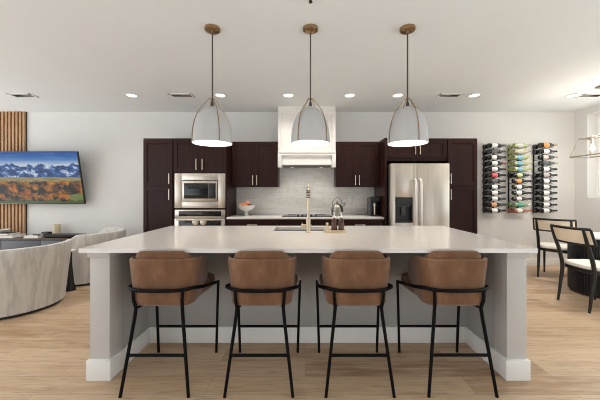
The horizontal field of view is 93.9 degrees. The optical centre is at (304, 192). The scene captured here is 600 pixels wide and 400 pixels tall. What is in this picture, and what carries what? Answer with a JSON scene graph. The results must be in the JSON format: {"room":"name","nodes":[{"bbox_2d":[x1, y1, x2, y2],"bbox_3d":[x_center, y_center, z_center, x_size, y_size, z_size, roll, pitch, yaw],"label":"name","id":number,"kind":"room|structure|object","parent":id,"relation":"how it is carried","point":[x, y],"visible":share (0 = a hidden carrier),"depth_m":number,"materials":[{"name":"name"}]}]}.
{"room":"open-plan kitchen","nodes":[
{"label":"open-plan kitchen","id":0,"kind":"room"},
{"bbox_2d":[0,0,599,111],"bbox_3d":[-0.795,-1.493,1.805,11.610,0.100,6.610,0,0,0],"label":"ceiling","id":1,"kind":"structure","parent":0,"point":[72,55],"depth_m":2.94,"materials":[{"name":"paint"}]},
{"bbox_2d":[6,93,38,97],"bbox_3d":[-4.160,-1.437,4.130,0.330,0.010,0.150,0,0,0],"label":"ceiling vent","id":2,"kind":"object","parent":1,"relation":"in","point":[18,95],"visible":1,"depth_m":4.12,"materials":[{"name":"white metal"}]},
{"bbox_2d":[124,93,138,97],"bbox_3d":[-2.560,-1.439,4.135,0.180,0.008,0.180,0,0,0],"label":"recessed light","id":3,"kind":"object","parent":1,"relation":"in","point":[125,94],"visible":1,"depth_m":4.13,"materials":[{"name":"white paint"}]},
{"bbox_2d":[168,93,194,97],"bbox_3d":[-1.820,-1.437,4.130,0.330,0.010,0.150,0,0,0],"label":"ceiling vent","id":4,"kind":"object","parent":1,"relation":"in","point":[174,95],"visible":1,"depth_m":4.12,"materials":[{"name":"white metal"}]},
{"bbox_2d":[191,24,231,146],"bbox_3d":[-0.810,-0.937,2.450,0.338,1.010,0.338,0,0,0],"label":"pendant light","id":5,"kind":"object","parent":1,"relation":"hanging from","point":[211,127],"visible":1,"depth_m":2.35,"materials":[{"name":"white metal"}]},
{"bbox_2d":[214,93,226,97],"bbox_3d":[-1.250,-1.439,4.135,0.180,0.008,0.180,0,0,0],"label":"recessed light","id":6,"kind":"object","parent":1,"relation":"in","point":[220,95],"visible":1,"depth_m":4.13,"materials":[{"name":"white paint"}]},
{"bbox_2d":[282,93,293,97],"bbox_3d":[-0.247,-1.439,4.135,0.180,0.008,0.180,0,0,0],"label":"recessed light","id":7,"kind":"object","parent":1,"relation":"in","point":[286,95],"visible":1,"depth_m":4.13,"materials":[{"name":"white paint"}]},
{"bbox_2d":[291,24,329,146],"bbox_3d":[0.048,-0.937,2.450,0.338,1.010,0.338,0,0,0],"label":"pendant light","id":8,"kind":"object","parent":1,"relation":"hanging from","point":[310,128],"visible":1,"depth_m":2.34,"materials":[{"name":"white metal"}]},
{"bbox_2d":[344,93,355,97],"bbox_3d":[0.660,-1.439,4.135,0.180,0.008,0.180,0,0,0],"label":"recessed light","id":9,"kind":"object","parent":1,"relation":"in","point":[348,95],"visible":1,"depth_m":4.13,"materials":[{"name":"white paint"}]},
{"bbox_2d":[392,93,403,97],"bbox_3d":[1.370,-1.439,4.135,0.180,0.008,0.180,0,0,0],"label":"recessed light","id":10,"kind":"object","parent":1,"relation":"in","point":[397,95],"visible":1,"depth_m":4.13,"materials":[{"name":"white paint"}]},
{"bbox_2d":[387,24,428,146],"bbox_3d":[0.897,-0.937,2.450,0.343,1.010,0.343,0,0,0],"label":"pendant light","id":11,"kind":"object","parent":1,"relation":"hanging from","point":[408,127],"visible":1,"depth_m":2.35,"materials":[{"name":"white metal"}]},
{"bbox_2d":[436,93,462,97],"bbox_3d":[2.130,-1.437,4.130,0.330,0.010,0.150,0,0,0],"label":"ceiling vent","id":12,"kind":"object","parent":1,"relation":"in","point":[442,95],"visible":1,"depth_m":4.12,"materials":[{"name":"white metal"}]},
{"bbox_2d":[467,93,480,97],"bbox_3d":[2.500,-1.439,4.135,0.180,0.008,0.180,0,0,0],"label":"recessed light","id":13,"kind":"object","parent":1,"relation":"in","point":[474,94],"visible":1,"depth_m":4.13,"materials":[{"name":"white paint"}]},
{"bbox_2d":[566,93,581,97],"bbox_3d":[3.970,-1.439,4.135,0.180,0.008,0.180,0,0,0],"label":"recessed light","id":14,"kind":"object","parent":1,"relation":"in","point":[576,94],"visible":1,"depth_m":4.13,"materials":[{"name":"white paint"}]},
{"bbox_2d":[569,86,599,157],"bbox_3d":[4.000,-0.976,3.620,0.318,0.934,0.918,0,0,0],"label":"lantern chandelier","id":15,"kind":"object","parent":1,"relation":"hanging from","point":[591,147],"visible":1,"depth_m":3.91,"materials":[{"name":"grey metal"}]},
{"bbox_2d":[575,93,599,97],"bbox_3d":[4.220,-1.437,4.130,0.330,0.010,0.150,0,0,0],"label":"ceiling vent","id":16,"kind":"object","parent":1,"relation":"in","point":[586,95],"visible":1,"depth_m":4.14,"materials":[{"name":"white metal"}]},
{"bbox_2d":[0,266,599,399],"bbox_3d":[-0.795,1.322,1.805,11.610,0.050,6.610,0,0,0],"label":"floor","id":17,"kind":"structure","parent":0,"point":[44,354],"depth_m":2.09,"materials":[{"name":"brown wood"}]},
{"bbox_2d":[0,236,70,249],"bbox_3d":[-5.000,1.022,4.772,2.640,0.550,0.345,0,0,0],"label":"media console","id":18,"kind":"object","parent":17,"relation":"on","point":[18,242],"visible":0.29,"depth_m":4.60,"materials":[{"name":"grey paint"}]},
{"bbox_2d":[0,234,25,237],"bbox_3d":[-5.020,0.727,4.760,0.340,0.040,0.240,0,0,0],"label":"book","id":19,"kind":"object","parent":18,"relation":"on","point":[15,235],"visible":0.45,"depth_m":4.67,"materials":[{"name":"white paper"}]},
{"bbox_2d":[0,232,20,235],"bbox_3d":[-5.090,0.689,4.760,0.300,0.034,0.220,0,0,0],"label":"book","id":20,"kind":"object","parent":19,"relation":"on","point":[5,233],"visible":0.77,"depth_m":4.70,"materials":[{"name":"white paper"}]},
{"bbox_2d":[24,234,43,237],"bbox_3d":[-4.530,0.728,4.710,0.240,0.038,0.170,0,0,0],"label":"book","id":21,"kind":"object","parent":18,"relation":"on","point":[41,235],"visible":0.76,"depth_m":4.63,"materials":[{"name":"white paper"}]},
{"bbox_2d":[52,224,60,233],"bbox_3d":[-4.330,0.644,4.885,0.112,0.205,0.112,0,0,0],"label":"candle jar","id":22,"kind":"object","parent":18,"relation":"on","point":[56,228],"visible":0.77,"depth_m":4.85,"materials":[{"name":"beige wax"}]},
{"bbox_2d":[43,233,85,237],"bbox_3d":[-4.050,0.721,4.730,0.690,0.052,0.190,0,0,-2],"label":"serving tray","id":23,"kind":"object","parent":18,"relation":"on","point":[56,235],"visible":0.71,"depth_m":4.66,"materials":[{"name":"black plastic"}]},
{"bbox_2d":[0,239,71,319],"bbox_3d":[-3.253,0.934,3.153,0.894,0.725,0.895,0,0,0],"label":"sofa","id":24,"kind":"object","parent":17,"relation":"on","point":[32,279],"visible":1,"depth_m":2.98,"materials":[{"name":"fabric"}]},
{"bbox_2d":[66,249,75,291],"bbox_3d":[-3.130,1.027,3.735,0.124,0.540,0.124,0,0,0],"label":"table","id":25,"kind":"object","parent":17,"relation":"on","point":[70,286],"visible":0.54,"depth_m":3.71,"materials":[{"name":"metal"}]},
{"bbox_2d":[71,227,125,285],"bbox_3d":[-3.234,0.934,4.262,0.894,0.725,0.894,0,0,35],"label":"barrel armchair","id":26,"kind":"object","parent":17,"relation":"on","point":[80,262],"visible":0.3,"depth_m":3.88,"materials":[{"name":"fabric"}]},
{"bbox_2d":[143,138,173,232],"bbox_3d":[-2.292,0.221,4.655,0.468,2.152,0.664,0,0,0],"label":"pantry cabinet","id":27,"kind":"object","parent":17,"relation":"on","point":[158,174],"visible":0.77,"depth_m":4.37,"materials":[{"name":"brown wood"}]},
{"bbox_2d":[118,251,219,397],"bbox_3d":[-0.957,0.841,2.030,0.530,0.916,0.523,0,0,0],"label":"counter stool","id":28,"kind":"object","parent":17,"relation":"on","point":[159,278],"visible":1,"depth_m":1.83,"materials":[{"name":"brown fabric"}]},
{"bbox_2d":[136,251,192,258],"bbox_3d":[-0.957,0.509,1.897,0.396,0.252,0.106,0,0,0],"label":"cushion","id":29,"kind":"object","parent":28,"relation":"on","point":[141,254],"depth_m":1.85,"materials":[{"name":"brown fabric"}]},
{"bbox_2d":[173,138,236,225],"bbox_3d":[-1.637,0.221,4.655,0.834,2.152,0.664,0,0,0],"label":"tall cabinet","id":30,"kind":"object","parent":17,"relation":"on","point":[188,157],"visible":0.42,"depth_m":4.37,"materials":[{"name":"brown wood"}]},
{"bbox_2d":[175,173,225,207],"bbox_3d":[-1.636,-0.036,4.596,0.788,0.538,0.507,0,0,0],"label":"microwave","id":31,"kind":"object","parent":30,"relation":"in","point":[192,190],"visible":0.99,"depth_m":4.36,"materials":[{"name":"metal"}]},
{"bbox_2d":[175,209,225,225],"bbox_3d":[-1.636,0.612,4.572,0.784,0.701,0.556,0,0,0],"label":"wall oven","id":32,"kind":"object","parent":30,"relation":"in","point":[183,217],"visible":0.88,"depth_m":4.35,"materials":[{"name":"metal"}]},
{"bbox_2d":[228,219,277,225],"bbox_3d":[-0.823,0.853,4.662,0.786,0.888,0.650,0,0,0],"label":"base cabinet","id":33,"kind":"object","parent":17,"relation":"on","point":[231,222],"visible":0.21,"depth_m":4.38,"materials":[{"name":"brown wood"}]},
{"bbox_2d":[227,209,383,218],"bbox_3d":[0.006,0.342,4.663,2.446,0.130,0.647,0,0,0],"label":"countertop","id":34,"kind":"structure","parent":33,"relation":"on","point":[254,213],"depth_m":4.97,"materials":[{"name":"white stone"}]},
{"bbox_2d":[237,205,254,215],"bbox_3d":[-0.985,0.290,4.700,0.292,0.173,0.292,0,0,0],"label":"fruit bowl","id":35,"kind":"object","parent":34,"relation":"on","point":[247,208],"visible":0.95,"depth_m":4.61,"materials":[{"name":"white ceramic"}]},
{"bbox_2d":[282,214,331,216],"bbox_3d":[0.030,0.358,4.665,0.800,0.036,0.510,0,0,0],"label":"cooktop","id":36,"kind":"object","parent":34,"relation":"in","point":[284,215],"visible":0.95,"depth_m":4.60,"materials":[{"name":"black glass"}]},
{"bbox_2d":[331,197,345,215],"bbox_3d":[0.542,0.223,4.700,0.209,0.308,0.209,0,0,45],"label":"kettle","id":37,"kind":"object","parent":34,"relation":"on","point":[337,208],"visible":0.98,"depth_m":4.63,"materials":[{"name":"metal"}]},
{"bbox_2d":[367,196,379,215],"bbox_3d":[1.139,0.217,4.660,0.153,0.320,0.320,0,0,0],"label":"coffee maker","id":38,"kind":"object","parent":34,"relation":"on","point":[372,202],"visible":0.99,"depth_m":4.58,"materials":[{"name":"black plastic"}]},
{"bbox_2d":[223,251,300,397],"bbox_3d":[-0.294,0.841,2.030,0.530,0.916,0.523,0,0,0],"label":"counter stool","id":39,"kind":"object","parent":17,"relation":"on","point":[257,278],"visible":1,"depth_m":1.83,"materials":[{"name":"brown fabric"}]},
{"bbox_2d":[234,251,289,258],"bbox_3d":[-0.294,0.509,1.897,0.396,0.252,0.106,0,0,0],"label":"cushion","id":40,"kind":"object","parent":39,"relation":"on","point":[241,254],"depth_m":1.85,"materials":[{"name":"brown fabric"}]},
{"bbox_2d":[278,219,331,225],"bbox_3d":[0.025,0.853,4.662,0.905,0.888,0.650,0,0,0],"label":"base cabinet","id":41,"kind":"object","parent":17,"relation":"on","point":[281,222],"visible":0.07,"depth_m":4.38,"materials":[{"name":"brown wood"}]},
{"bbox_2d":[86,253,530,380],"bbox_3d":[0.023,0.852,2.560,3.068,0.890,1.260,0,0,0],"label":"kitchen island","id":42,"kind":"object","parent":17,"relation":"on","point":[111,306],"visible":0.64,"depth_m":2.42,"materials":[{"name":"grey paint"}]},
{"bbox_2d":[78,226,537,252],"bbox_3d":[0.021,0.392,2.562,3.117,0.030,1.325,0,0,0],"label":"island countertop","id":43,"kind":"structure","parent":42,"relation":"on","point":[188,239],"depth_m":2.22,"materials":[{"name":"white stone"}]},
{"bbox_2d":[301,185,310,232],"bbox_3d":[0.011,0.147,2.768,0.095,0.458,0.227,0,0,0],"label":"kitchen faucet","id":44,"kind":"object","parent":43,"relation":"on","point":[307,225],"visible":1,"depth_m":2.67,"materials":[{"name":"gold metal"}]},
{"bbox_2d":[323,229,345,232],"bbox_3d":[0.285,0.364,2.685,0.214,0.026,0.126,0,0,0],"label":"soap tray","id":45,"kind":"object","parent":43,"relation":"on","point":[330,230],"visible":0.84,"depth_m":2.62,"materials":[{"name":"wood"}]},
{"bbox_2d":[331,212,336,229],"bbox_3d":[0.279,0.275,2.686,0.059,0.180,0.056,0,0,38],"label":"soap bottle","id":46,"kind":"object","parent":45,"relation":"on","point":[333,221],"visible":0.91,"depth_m":2.67,"materials":[{"name":"brown glass"}]},
{"bbox_2d":[338,212,343,229],"bbox_3d":[0.347,0.275,2.686,0.059,0.180,0.056,0,0,38],"label":"soap bottle","id":47,"kind":"object","parent":45,"relation":"on","point":[341,220],"visible":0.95,"depth_m":2.67,"materials":[{"name":"brown glass"}]},
{"bbox_2d":[316,251,395,397],"bbox_3d":[0.350,0.841,2.030,0.530,0.916,0.523,0,0,0],"label":"counter stool","id":48,"kind":"object","parent":17,"relation":"on","point":[347,278],"visible":1,"depth_m":1.83,"materials":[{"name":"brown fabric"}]},
{"bbox_2d":[328,251,384,258],"bbox_3d":[0.350,0.509,1.897,0.396,0.252,0.106,0,0,0],"label":"cushion","id":49,"kind":"object","parent":48,"relation":"on","point":[337,254],"depth_m":1.85,"materials":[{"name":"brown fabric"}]},
{"bbox_2d":[337,219,382,225],"bbox_3d":[0.855,0.853,4.662,0.747,0.888,0.650,0,0,0],"label":"base cabinet","id":50,"kind":"object","parent":17,"relation":"on","point":[347,222],"visible":0.14,"depth_m":4.38,"materials":[{"name":"brown wood"}]},
{"bbox_2d":[374,138,446,225],"bbox_3d":[1.725,0.221,4.655,0.978,2.152,0.664,0,0,0],"label":"tall cabinet","id":51,"kind":"object","parent":17,"relation":"on","point":[435,151],"visible":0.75,"depth_m":4.37,"materials":[{"name":"brown wood"}]},
{"bbox_2d":[387,163,448,226],"bbox_3d":[1.726,0.426,4.534,0.885,1.742,0.832,0,0,0],"label":"refrigerator","id":52,"kind":"object","parent":17,"relation":"on","point":[417,193],"visible":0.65,"depth_m":4.20,"materials":[{"name":"metal"}]},
{"bbox_2d":[396,251,498,397],"bbox_3d":[1.004,0.841,2.032,0.530,0.916,0.523,0,0,0],"label":"counter stool","id":53,"kind":"object","parent":17,"relation":"on","point":[438,278],"visible":1,"depth_m":1.83,"materials":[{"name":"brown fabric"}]},
{"bbox_2d":[424,251,480,258],"bbox_3d":[1.004,0.509,1.899,0.396,0.252,0.106,0,0,0],"label":"cushion","id":54,"kind":"object","parent":53,"relation":"on","point":[434,254],"depth_m":1.85,"materials":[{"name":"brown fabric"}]},
{"bbox_2d":[441,138,476,233],"bbox_3d":[2.454,0.221,4.655,0.472,2.152,0.664,0,0,0],"label":"pantry cabinet","id":55,"kind":"object","parent":17,"relation":"on","point":[461,152],"visible":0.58,"depth_m":4.37,"materials":[{"name":"brown wood"}]},
{"bbox_2d":[532,217,576,276],"bbox_3d":[3.863,0.838,4.300,0.628,0.922,0.496,0,0,-40],"label":"dining chair","id":56,"kind":"object","parent":17,"relation":"on","point":[539,224],"visible":0.64,"depth_m":4.25,"materials":[{"name":"black wood"}]},
{"bbox_2d":[540,242,566,250],"bbox_3d":[3.923,0.825,4.350,0.463,0.042,0.462,0,0,-40],"label":"seat cushion","id":57,"kind":"object","parent":56,"relation":"on","point":[547,246],"depth_m":4.29,"materials":[{"name":"beige fabric"}]},
{"bbox_2d":[550,224,599,313],"bbox_3d":[3.261,0.838,3.210,0.628,0.922,0.496,0,0,0],"label":"dining chair","id":58,"kind":"object","parent":17,"relation":"on","point":[566,234],"visible":1,"depth_m":3.14,"materials":[{"name":"black wood"}]},
{"bbox_2d":[565,259,599,271],"bbox_3d":[3.340,0.825,3.210,0.463,0.042,0.462,0,0,0],"label":"seat cushion","id":59,"kind":"object","parent":58,"relation":"on","point":[584,265],"depth_m":3.19,"materials":[{"name":"beige fabric"}]},
{"bbox_2d":[567,232,599,298],"bbox_3d":[3.816,0.921,3.634,0.700,0.752,0.700,0,0,0],"label":"dining table","id":60,"kind":"object","parent":17,"relation":"on","point":[578,282],"visible":0.51,"depth_m":3.59,"materials":[{"name":"black wood"}]},
{"bbox_2d":[27,112,574,257],"bbox_3d":[-0.795,-0.073,5.044,11.610,2.740,0.132,0,0,0],"label":"wall","id":61,"kind":"structure","parent":0,"point":[109,145],"depth_m":4.99,"materials":[{"name":"paint"}]},
{"bbox_2d":[0,111,26,234],"bbox_3d":[-5.678,-0.073,4.971,1.445,2.738,0.037,0,0,0],"label":"panel","id":62,"kind":"object","parent":61,"relation":"attached to","point":[13,125],"visible":0.36,"depth_m":4.95,"materials":[{"name":"wood"}]},
{"bbox_2d":[0,151,85,203],"bbox_3d":[-4.633,-0.257,4.800,1.615,0.895,0.197,0,0,0],"label":"television","id":63,"kind":"object","parent":61,"relation":"attached to","point":[26,177],"visible":1,"depth_m":4.78,"materials":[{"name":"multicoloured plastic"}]},
{"bbox_2d":[232,142,279,186],"bbox_3d":[-0.834,-0.479,4.795,0.764,0.752,0.384,0,0,0],"label":"upper cabinet","id":64,"kind":"object","parent":61,"relation":"attached to","point":[254,164],"visible":0.99,"depth_m":4.65,"materials":[{"name":"brown wood"}]},
{"bbox_2d":[278,106,335,168],"bbox_3d":[0.029,-0.932,4.793,0.957,1.019,0.387,0,0,0],"label":"range hood","id":65,"kind":"object","parent":61,"relation":"attached to","point":[289,155],"visible":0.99,"depth_m":4.64,"materials":[{"name":"white paint"}]},
{"bbox_2d":[334,142,378,186],"bbox_3d":[0.870,-0.479,4.795,0.716,0.752,0.384,0,0,0],"label":"upper cabinet","id":66,"kind":"object","parent":61,"relation":"attached to","point":[357,163],"visible":0.99,"depth_m":4.65,"materials":[{"name":"brown wood"}]},
{"bbox_2d":[483,146,501,212],"bbox_3d":[3.268,-0.249,4.877,0.189,1.212,0.222,0,0,0],"label":"wine rack","id":67,"kind":"object","parent":61,"relation":"attached to","point":[501,146],"visible":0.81,"depth_m":4.94,"materials":[{"name":"black metal"}]},
{"bbox_2d":[487,149,505,153],"bbox_3d":[3.300,-0.717,4.823,0.301,0.076,0.076,0,0,0],"label":"wine bottle","id":68,"kind":"object","parent":67,"relation":"on","point":[492,151],"visible":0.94,"depth_m":4.80,"materials":[{"name":"black glass"}]},
{"bbox_2d":[487,208,505,212],"bbox_3d":[3.300,0.303,4.823,0.301,0.076,0.076,0,0,0],"label":"wine bottle","id":69,"kind":"object","parent":67,"relation":"on","point":[489,210],"visible":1,"depth_m":4.80,"materials":[{"name":"black glass"}]},
{"bbox_2d":[487,143,505,147],"bbox_3d":[3.300,-0.819,4.823,0.301,0.076,0.076,0,0,0],"label":"wine bottle","id":70,"kind":"object","parent":67,"relation":"on","point":[492,145],"visible":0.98,"depth_m":4.80,"materials":[{"name":"black glass"}]},
{"bbox_2d":[487,161,505,164],"bbox_3d":[3.300,-0.513,4.823,0.301,0.076,0.076,0,0,0],"label":"wine bottle","id":71,"kind":"object","parent":67,"relation":"on","point":[488,162],"visible":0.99,"depth_m":4.79,"materials":[{"name":"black glass"}]},
{"bbox_2d":[487,167,505,170],"bbox_3d":[3.300,-0.411,4.823,0.301,0.076,0.076,0,0,0],"label":"wine bottle","id":72,"kind":"object","parent":67,"relation":"on","point":[488,168],"visible":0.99,"depth_m":4.80,"materials":[{"name":"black glass"}]},
{"bbox_2d":[487,173,505,176],"bbox_3d":[3.300,-0.309,4.823,0.301,0.076,0.076,0,0,0],"label":"wine bottle","id":73,"kind":"object","parent":67,"relation":"on","point":[488,174],"visible":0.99,"depth_m":4.80,"materials":[{"name":"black glass"}]},
{"bbox_2d":[487,179,505,182],"bbox_3d":[3.300,-0.207,4.823,0.301,0.076,0.076,0,0,0],"label":"wine bottle","id":74,"kind":"object","parent":67,"relation":"on","point":[488,180],"visible":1,"depth_m":4.79,"materials":[{"name":"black glass"}]},
{"bbox_2d":[487,197,505,200],"bbox_3d":[3.300,0.099,4.823,0.301,0.076,0.076,0,0,0],"label":"wine bottle","id":75,"kind":"object","parent":67,"relation":"on","point":[488,198],"visible":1,"depth_m":4.79,"materials":[{"name":"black glass"}]},
{"bbox_2d":[487,185,505,188],"bbox_3d":[3.300,-0.105,4.823,0.301,0.076,0.076,0,0,0],"label":"wine bottle","id":76,"kind":"object","parent":67,"relation":"on","point":[488,186],"visible":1,"depth_m":4.79,"materials":[{"name":"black glass"}]},
{"bbox_2d":[487,191,505,194],"bbox_3d":[3.300,-0.003,4.823,0.301,0.076,0.076,0,0,0],"label":"wine bottle","id":77,"kind":"object","parent":67,"relation":"on","point":[488,192],"visible":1,"depth_m":4.79,"materials":[{"name":"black glass"}]},
{"bbox_2d":[487,155,506,159],"bbox_3d":[3.307,-0.615,4.823,0.313,0.076,0.076,0,0,0],"label":"wine bottle","id":78,"kind":"object","parent":67,"relation":"on","point":[492,157],"visible":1,"depth_m":4.80,"materials":[{"name":"black glass"}]},
{"bbox_2d":[487,202,506,206],"bbox_3d":[3.307,0.201,4.823,0.313,0.076,0.076,0,0,0],"label":"wine bottle","id":79,"kind":"object","parent":67,"relation":"on","point":[493,204],"visible":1,"depth_m":4.80,"materials":[{"name":"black glass"}]},
{"bbox_2d":[508,146,527,212],"bbox_3d":[3.708,-0.249,4.877,0.189,1.212,0.222,0,0,0],"label":"wine rack","id":80,"kind":"object","parent":61,"relation":"attached to","point":[517,146],"visible":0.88,"depth_m":4.92,"materials":[{"name":"black metal"}]},
{"bbox_2d":[511,179,531,182],"bbox_3d":[3.735,-0.207,4.823,0.313,0.076,0.076,0,0,0],"label":"wine bottle","id":81,"kind":"object","parent":80,"relation":"on","point":[512,180],"visible":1,"depth_m":4.80,"materials":[{"name":"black glass"}]},
{"bbox_2d":[511,197,531,200],"bbox_3d":[3.735,0.099,4.823,0.313,0.076,0.076,0,0,0],"label":"wine bottle","id":82,"kind":"object","parent":80,"relation":"on","point":[512,198],"visible":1,"depth_m":4.80,"materials":[{"name":"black glass"}]},
{"bbox_2d":[511,185,531,188],"bbox_3d":[3.735,-0.105,4.823,0.313,0.076,0.076,0,0,0],"label":"wine bottle","id":83,"kind":"object","parent":80,"relation":"on","point":[512,186],"visible":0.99,"depth_m":4.80,"materials":[{"name":"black glass"}]},
{"bbox_2d":[511,191,531,194],"bbox_3d":[3.735,-0.003,4.823,0.313,0.076,0.076,0,0,0],"label":"wine bottle","id":84,"kind":"object","parent":80,"relation":"on","point":[512,192],"visible":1,"depth_m":4.80,"materials":[{"name":"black glass"}]},
{"bbox_2d":[512,149,531,153],"bbox_3d":[3.740,-0.717,4.823,0.301,0.076,0.076,0,0,0],"label":"wine bottle","id":85,"kind":"object","parent":80,"relation":"on","point":[514,151],"visible":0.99,"depth_m":4.80,"materials":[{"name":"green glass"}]},
{"bbox_2d":[512,208,531,212],"bbox_3d":[3.747,0.303,4.823,0.313,0.076,0.076,0,0,0],"label":"wine bottle","id":86,"kind":"object","parent":80,"relation":"on","point":[514,210],"visible":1,"depth_m":4.80,"materials":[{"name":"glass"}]},
{"bbox_2d":[512,143,531,147],"bbox_3d":[3.740,-0.819,4.823,0.301,0.076,0.076,0,0,0],"label":"wine bottle","id":87,"kind":"object","parent":80,"relation":"on","point":[514,145],"visible":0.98,"depth_m":4.80,"materials":[{"name":"green glass"}]},
{"bbox_2d":[512,202,531,206],"bbox_3d":[3.740,0.201,4.823,0.301,0.076,0.076,0,0,0],"label":"wine bottle","id":88,"kind":"object","parent":80,"relation":"on","point":[519,204],"visible":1,"depth_m":4.80,"materials":[{"name":"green glass"}]},
{"bbox_2d":[512,155,531,159],"bbox_3d":[3.747,-0.615,4.823,0.313,0.076,0.076,0,0,0],"label":"wine bottle","id":89,"kind":"object","parent":80,"relation":"on","point":[519,157],"visible":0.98,"depth_m":4.80,"materials":[{"name":"green glass"}]},
{"bbox_2d":[512,161,531,164],"bbox_3d":[3.747,-0.513,4.823,0.313,0.076,0.076,0,0,0],"label":"wine bottle","id":90,"kind":"object","parent":80,"relation":"on","point":[513,162],"visible":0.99,"depth_m":4.80,"materials":[{"name":"green glass"}]},
{"bbox_2d":[512,167,531,170],"bbox_3d":[3.747,-0.411,4.823,0.313,0.076,0.076,0,0,0],"label":"wine bottle","id":91,"kind":"object","parent":80,"relation":"on","point":[513,168],"visible":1,"depth_m":4.80,"materials":[{"name":"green glass"}]},
{"bbox_2d":[512,173,531,176],"bbox_3d":[3.747,-0.309,4.823,0.313,0.076,0.076,0,0,0],"label":"wine bottle","id":92,"kind":"object","parent":80,"relation":"on","point":[513,174],"visible":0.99,"depth_m":4.80,"materials":[{"name":"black glass"}]},
{"bbox_2d":[533,146,553,212],"bbox_3d":[4.152,-0.249,4.877,0.189,1.212,0.222,0,0,0],"label":"wine rack","id":93,"kind":"object","parent":61,"relation":"attached to","point":[543,183],"visible":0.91,"depth_m":4.91,"materials":[{"name":"black metal"}]},
{"bbox_2d":[537,143,556,147],"bbox_3d":[4.186,-0.824,4.823,0.301,0.086,0.086,0,0,0],"label":"wine bottle","id":94,"kind":"object","parent":93,"relation":"on","point":[540,145],"visible":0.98,"depth_m":4.79,"materials":[{"name":"black glass"}]},
{"bbox_2d":[538,167,556,170],"bbox_3d":[4.186,-0.411,4.823,0.301,0.076,0.076,0,0,0],"label":"wine bottle","id":95,"kind":"object","parent":93,"relation":"on","point":[539,168],"visible":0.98,"depth_m":4.80,"materials":[{"name":"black glass"}]},
{"bbox_2d":[538,173,556,176],"bbox_3d":[4.186,-0.309,4.823,0.301,0.076,0.076,0,0,0],"label":"wine bottle","id":96,"kind":"object","parent":93,"relation":"on","point":[539,174],"visible":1,"depth_m":4.80,"materials":[{"name":"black glass"}]},
{"bbox_2d":[538,179,556,182],"bbox_3d":[4.186,-0.207,4.823,0.301,0.076,0.076,0,0,0],"label":"wine bottle","id":97,"kind":"object","parent":93,"relation":"on","point":[539,180],"visible":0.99,"depth_m":4.80,"materials":[{"name":"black glass"}]},
{"bbox_2d":[538,185,556,188],"bbox_3d":[4.186,-0.105,4.823,0.301,0.076,0.076,0,0,0],"label":"wine bottle","id":98,"kind":"object","parent":93,"relation":"on","point":[539,186],"visible":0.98,"depth_m":4.80,"materials":[{"name":"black glass"}]},
{"bbox_2d":[538,208,557,212],"bbox_3d":[4.186,0.303,4.823,0.301,0.076,0.076,0,0,0],"label":"wine bottle","id":99,"kind":"object","parent":93,"relation":"on","point":[540,210],"visible":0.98,"depth_m":4.80,"materials":[{"name":"black glass"}]},
{"bbox_2d":[538,149,557,153],"bbox_3d":[4.186,-0.717,4.823,0.301,0.076,0.076,0,0,0],"label":"wine bottle","id":100,"kind":"object","parent":93,"relation":"on","point":[540,151],"visible":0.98,"depth_m":4.80,"materials":[{"name":"black glass"}]},
{"bbox_2d":[538,202,557,206],"bbox_3d":[4.186,0.201,4.823,0.301,0.076,0.076,0,0,0],"label":"wine bottle","id":101,"kind":"object","parent":93,"relation":"on","point":[545,204],"visible":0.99,"depth_m":4.80,"materials":[{"name":"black glass"}]},
{"bbox_2d":[538,155,557,159],"bbox_3d":[4.191,-0.615,4.823,0.313,0.076,0.076,0,0,0],"label":"wine bottle","id":102,"kind":"object","parent":93,"relation":"on","point":[545,157],"visible":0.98,"depth_m":4.80,"materials":[{"name":"black glass"}]},
{"bbox_2d":[538,191,557,194],"bbox_3d":[4.186,-0.003,4.823,0.301,0.076,0.076,0,0,0],"label":"wine bottle","id":103,"kind":"object","parent":93,"relation":"on","point":[539,192],"visible":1,"depth_m":4.80,"materials":[{"name":"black glass"}]},
{"bbox_2d":[538,161,557,164],"bbox_3d":[4.191,-0.513,4.823,0.313,0.076,0.076,0,0,0],"label":"wine bottle","id":104,"kind":"object","parent":93,"relation":"on","point":[539,162],"visible":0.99,"depth_m":4.80,"materials":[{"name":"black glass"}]},
{"bbox_2d":[538,197,557,200],"bbox_3d":[4.186,0.099,4.823,0.301,0.076,0.076,0,0,0],"label":"wine bottle","id":105,"kind":"object","parent":93,"relation":"on","point":[539,198],"visible":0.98,"depth_m":4.80,"materials":[{"name":"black glass"}]},
{"bbox_2d":[526,258,566,265],"bbox_3d":[-0.060,1.226,4.981,9.739,0.139,0.015,0,0,0],"label":"baseboard","id":106,"kind":"structure","parent":61,"relation":"attached to","point":[529,261],"depth_m":4.97,"materials":[{"name":"white paint"}]},
{"bbox_2d":[575,105,599,231],"bbox_3d":[4.910,-0.073,1.745,0.200,2.740,6.490,0,0,0],"label":"wall","id":107,"kind":"structure","parent":0,"point":[587,206],"depth_m":4.79,"materials":[{"name":"paint"}]},
{"bbox_2d":[596,114,599,197],"bbox_3d":[4.985,-0.625,3.961,0.040,1.415,1.622,0,0,0],"label":"window","id":108,"kind":"structure","parent":107,"relation":"in","point":[597,115],"depth_m":4.75,"materials":[{"name":"glass"}]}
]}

